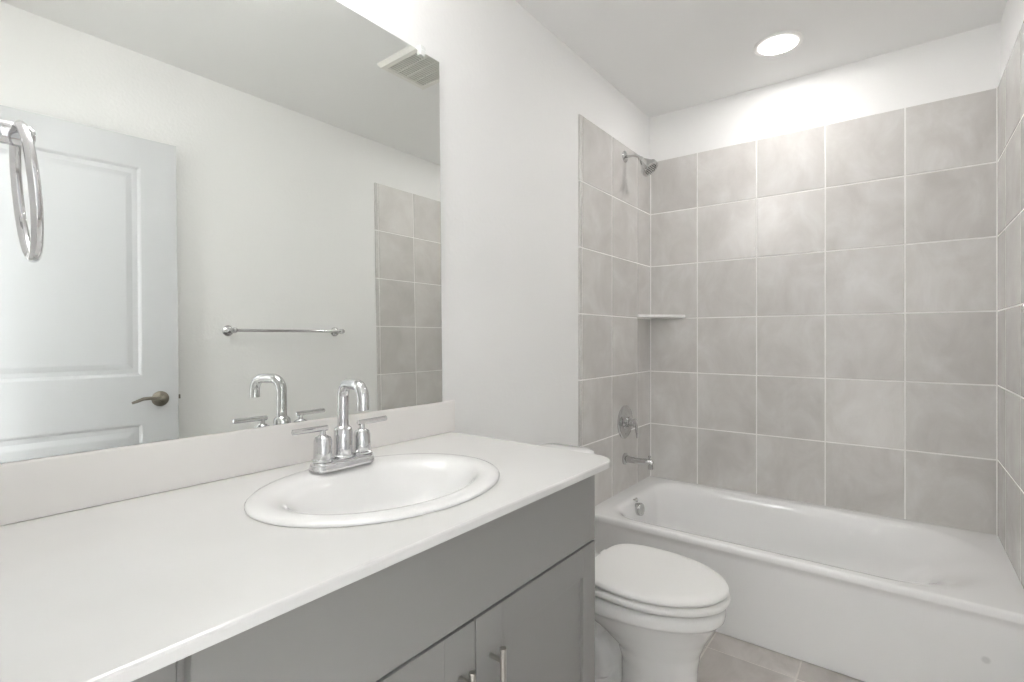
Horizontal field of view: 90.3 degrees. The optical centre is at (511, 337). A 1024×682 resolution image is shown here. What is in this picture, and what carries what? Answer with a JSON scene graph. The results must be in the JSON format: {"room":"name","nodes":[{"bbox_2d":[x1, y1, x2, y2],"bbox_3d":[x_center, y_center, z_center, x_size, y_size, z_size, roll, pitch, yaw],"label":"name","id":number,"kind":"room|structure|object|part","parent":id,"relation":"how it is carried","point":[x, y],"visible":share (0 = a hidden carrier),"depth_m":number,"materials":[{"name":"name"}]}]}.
{"room":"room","nodes":[
{"label":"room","id":0,"kind":"room"},
{"bbox_2d":[336,0,649,445],"bbox_3d":[-0.088,-0.065,1.901,0.100,2.450,3.025,0,0,37],"label":"wall","id":1,"kind":"structure","parent":0,"point":[513,95],"depth_m":1.91,"materials":[{"name":"white paint"}]},
{"bbox_2d":[0,400,454,525],"bbox_3d":[-0.541,0.253,1.204,0.024,0.100,1.146,0,0,37],"label":"backsplash","id":2,"kind":"structure","parent":1,"relation":"attached to","point":[30,489],"depth_m":1.01,"materials":[{"name":"white stone"}]},
{"bbox_2d":[579,114,649,505],"bbox_3d":[0.558,0.070,2.658,0.008,2.182,0.831,0,0,37],"label":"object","id":3,"kind":"structure","parent":1,"relation":"attached to","point":[614,194],"depth_m":2.59,"materials":[{"name":"tile"}]},
{"bbox_2d":[617,405,637,437],"bbox_3d":[0.627,0.447,2.677,0.077,0.174,0.174,0,0,37],"label":"shower valve","id":4,"kind":"object","parent":1,"relation":"attached to","point":[625,422],"visible":1,"depth_m":2.66,"materials":[{"name":"silver metal"}]},
{"bbox_3d":[0.648,0.478,2.660,0.024,0.095,0.024,0,0,37],"label":"lever","id":5,"kind":"part","parent":4,"relation":"part of","materials":[{"name":"silver metal"}]},
{"bbox_2d":[622,453,653,469],"bbox_3d":[0.659,0.642,2.652,0.159,0.069,0.062,0,0,37],"label":"tub spout","id":6,"kind":"object","parent":1,"relation":"attached to","point":[626,458],"visible":1,"depth_m":2.64,"materials":[{"name":"silver metal"}]},
{"bbox_2d":[622,151,657,176],"bbox_3d":[0.669,-0.910,2.647,0.179,0.154,0.094,0,0,37],"label":"shower","id":7,"kind":"object","parent":1,"relation":"attached to","point":[648,166],"visible":1,"depth_m":2.62,"materials":[{"name":"silver metal"}]},
{"bbox_3d":[0.639,-0.944,2.670,0.090,0.044,0.017,0,0,37],"label":"shower arm","id":8,"kind":"part","parent":7,"relation":"part of","materials":[{"name":"silver metal"}]},
{"bbox_2d":[638,315,684,317],"bbox_3d":[0.833,-0.119,2.841,0.205,0.016,0.190,0,0,37],"label":"corner shelf","id":9,"kind":"object","parent":1,"relation":"attached to","point":[639,316],"visible":1,"depth_m":2.84,"materials":[{"name":"white plastic"}]},
{"bbox_2d":[515,0,1006,117],"bbox_3d":[0.547,-1.329,1.416,1.710,0.080,3.025,0,0,37],"label":"ceiling","id":10,"kind":"structure","parent":0,"point":[664,56],"depth_m":2.16,"materials":[{"name":"white paint"}]},
{"bbox_2d":[753,31,803,56],"bbox_3d":[1.168,-1.288,2.239,0.196,0.013,0.196,0,0,37],"label":"recessed light","id":11,"kind":"object","parent":10,"relation":"in","point":[775,44],"visible":1,"depth_m":2.23,"materials":[{"name":"white plastic"}]},
{"bbox_2d":[698,631,863,681],"bbox_3d":[0.107,1.165,0.749,3.800,0.008,4.600,0,0,37],"label":"floor","id":12,"kind":"structure","parent":0,"point":[724,658],"depth_m":1.79,"materials":[{"name":"tile"}]},
{"bbox_2d":[132,662,175,681],"bbox_3d":[-0.423,0.741,0.499,0.030,0.840,0.165,0,0,37],"label":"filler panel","id":13,"kind":"object","parent":12,"relation":"on","point":[167,673],"visible":0.02,"depth_m":0.55,"materials":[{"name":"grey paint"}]},
{"bbox_2d":[176,475,594,681],"bbox_3d":[-0.277,0.740,1.075,0.590,0.841,0.928,0,0,37],"label":"vanity cabinet","id":14,"kind":"object","parent":12,"relation":"on","point":[510,597],"visible":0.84,"depth_m":0.89,"materials":[{"name":"grey paint"}]},
{"bbox_2d":[0,400,609,681],"bbox_3d":[-0.310,0.262,1.028,0.604,0.116,1.146,0,0,37],"label":"countertop","id":15,"kind":"structure","parent":14,"relation":"on","point":[129,563],"depth_m":0.76,"materials":[{"name":"white stone"}]},
{"bbox_2d":[291,378,386,473],"bbox_3d":[-0.387,0.192,1.169,0.161,0.203,0.198,0,0,-1],"label":"faucet","id":16,"kind":"object","parent":15,"relation":"on","point":[350,449],"visible":1,"depth_m":1.15,"materials":[{"name":"silver metal"}]},
{"bbox_3d":[-0.437,0.205,1.104,0.013,0.023,0.084,0,0,37],"label":"lever","id":17,"kind":"part","parent":16,"relation":"part of","materials":[{"name":"silver metal"}]},
{"bbox_3d":[-0.418,0.244,1.128,0.048,0.057,0.048,0,0,37],"label":"handle","id":18,"kind":"part","parent":16,"relation":"part of","materials":[{"name":"silver metal"}]},
{"bbox_3d":[-0.387,0.283,1.169,0.052,0.021,0.162,0,0,37],"label":"plate","id":19,"kind":"part","parent":16,"relation":"part of","materials":[{"name":"silver metal"}]},
{"bbox_3d":[-0.387,0.237,1.169,0.047,0.071,0.047,0,0,37],"label":"spout","id":20,"kind":"part","parent":16,"relation":"part of","materials":[{"name":"silver metal"}]},
{"bbox_3d":[-0.353,0.152,1.130,0.025,0.123,0.129,0,0,-41],"label":"spout","id":21,"kind":"part","parent":16,"relation":"part of","materials":[{"name":"silver metal"}]},
{"bbox_3d":[-0.356,0.244,1.210,0.048,0.057,0.048,0,0,37],"label":"handle","id":22,"kind":"part","parent":16,"relation":"part of","materials":[{"name":"silver metal"}]},
{"bbox_3d":[-0.338,0.205,1.233,0.013,0.023,0.084,0,0,37],"label":"lever","id":23,"kind":"part","parent":16,"relation":"part of","materials":[{"name":"silver metal"}]},
{"bbox_2d":[244,453,499,527],"bbox_3d":[-0.264,0.360,1.060,0.431,0.134,0.538,0,0,37],"label":"sink","id":24,"kind":"object","parent":15,"relation":"in","point":[387,488],"visible":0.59,"depth_m":1.10,"materials":[{"name":"white ceramic"}]},
{"bbox_3d":[-0.215,0.780,0.745,0.019,0.537,0.465,0,0,37],"label":"cabinet door","id":25,"kind":"part","parent":14,"relation":"part of","materials":[{"name":"grey paint"}]},
{"bbox_3d":[-0.078,0.661,0.881,0.038,0.176,0.012,0,0,37],"label":"handle","id":26,"kind":"part","parent":14,"relation":"part of","materials":[{"name":"silver metal"}]},
{"bbox_3d":[-0.027,0.661,0.948,0.038,0.176,0.012,0,0,37],"label":"handle","id":27,"kind":"part","parent":14,"relation":"part of","materials":[{"name":"silver metal"}]},
{"bbox_3d":[0.065,0.780,1.111,0.019,0.537,0.452,0,0,37],"label":"cabinet door","id":28,"kind":"part","parent":14,"relation":"part of","materials":[{"name":"grey paint"}]},
{"bbox_3d":[0.068,0.780,1.121,0.010,0.397,0.317,0,0,37],"label":"door panel","id":29,"kind":"part","parent":14,"relation":"part of","materials":[{"name":"grey paint"}]},
{"bbox_2d":[539,443,729,681],"bbox_3d":[0.331,0.794,1.710,0.753,0.730,0.460,0,0,37],"label":"toilet","id":30,"kind":"object","parent":12,"relation":"on","point":[657,611],"visible":0.52,"depth_m":1.52,"materials":[{"name":"white ceramic"}]},
{"bbox_3d":[0.116,0.449,1.874,0.213,0.039,0.460,0,0,37],"label":"tank lid","id":31,"kind":"part","parent":30,"relation":"part of","materials":[{"name":"white ceramic"}]},
{"bbox_3d":[0.331,0.974,1.710,0.730,0.371,0.358,0,0,37],"label":"bowl","id":32,"kind":"part","parent":30,"relation":"part of","materials":[{"name":"white ceramic"}]},
{"bbox_3d":[0.459,0.749,1.612,0.423,0.020,0.366,0,0,37],"label":"lid","id":33,"kind":"part","parent":30,"relation":"part of","materials":[{"name":"white plastic"}]},
{"bbox_3d":[0.459,0.775,1.612,0.431,0.022,0.372,0,0,37],"label":"seat","id":34,"kind":"part","parent":30,"relation":"part of","materials":[{"name":"white plastic"}]},
{"bbox_2d":[593,476,1023,681],"bbox_3d":[1.159,0.980,2.221,1.482,0.358,0.789,0,0,37],"label":"bathtub","id":35,"kind":"object","parent":12,"relation":"on","point":[863,596],"visible":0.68,"depth_m":1.88,"materials":[{"name":"white ceramic"}]},
{"bbox_3d":[0.636,0.858,2.549,0.041,0.064,0.062,0,0,37],"label":"overflow plate","id":36,"kind":"part","parent":35,"relation":"part of","materials":[{"name":"silver metal"}]},
{"bbox_2d":[650,22,999,160],"bbox_3d":[1.433,-0.065,2.577,1.496,2.450,0.100,0,0,37],"label":"wall","id":37,"kind":"structure","parent":0,"point":[968,62],"depth_m":2.42,"materials":[{"name":"white paint"}]},
{"bbox_2d":[650,87,997,534],"bbox_3d":[1.396,-0.104,2.535,1.495,1.837,0.012,0,0,37],"label":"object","id":38,"kind":"structure","parent":37,"relation":"attached to","point":[835,285],"depth_m":2.42,"materials":[{"name":"tile"}]},
{"bbox_2d":[1000,0,1023,79],"bbox_3d":[1.181,-0.065,0.932,0.100,2.450,3.025,0,0,37],"label":"wall","id":39,"kind":"structure","parent":0,"point":[1012,19],"depth_m":1.91,"materials":[{"name":"white paint"}]},
{"bbox_2d":[998,21,1023,588],"bbox_3d":[1.740,0.070,1.756,0.010,2.182,0.831,0,0,37],"label":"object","id":40,"kind":"structure","parent":39,"relation":"attached to","point":[1011,85],"depth_m":1.83,"materials":[{"name":"tile"}]},
{"bbox_3d":[-0.338,-0.065,0.258,1.496,2.450,0.110,0,0,37],"label":"wall","id":41,"kind":"structure","parent":0,"visible":0},
{"bbox_2d":[0,119,43,262],"bbox_3d":[-0.596,-0.177,0.582,0.163,0.175,0.090,0,0,37],"label":"towel ring","id":42,"kind":"object","parent":41,"relation":"attached to","point":[17,134],"visible":1,"depth_m":0.58,"materials":[{"name":"silver metal"}]},
{"bbox_3d":[-0.598,-0.238,0.580,0.052,0.052,0.084,0,0,37],"label":"wall post","id":43,"kind":"part","parent":42,"relation":"part of","materials":[{"name":"silver metal"}]},
{"bbox_2d":[0,0,441,463],"bbox_3d":[-0.559,-0.343,1.183,0.021,1.091,1.089,0,0,37],"label":"wall mirror","id":44,"kind":"object","parent":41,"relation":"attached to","point":[242,203],"visible":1,"depth_m":1.07,"materials":[{"name":"clear glass"}]}
]}

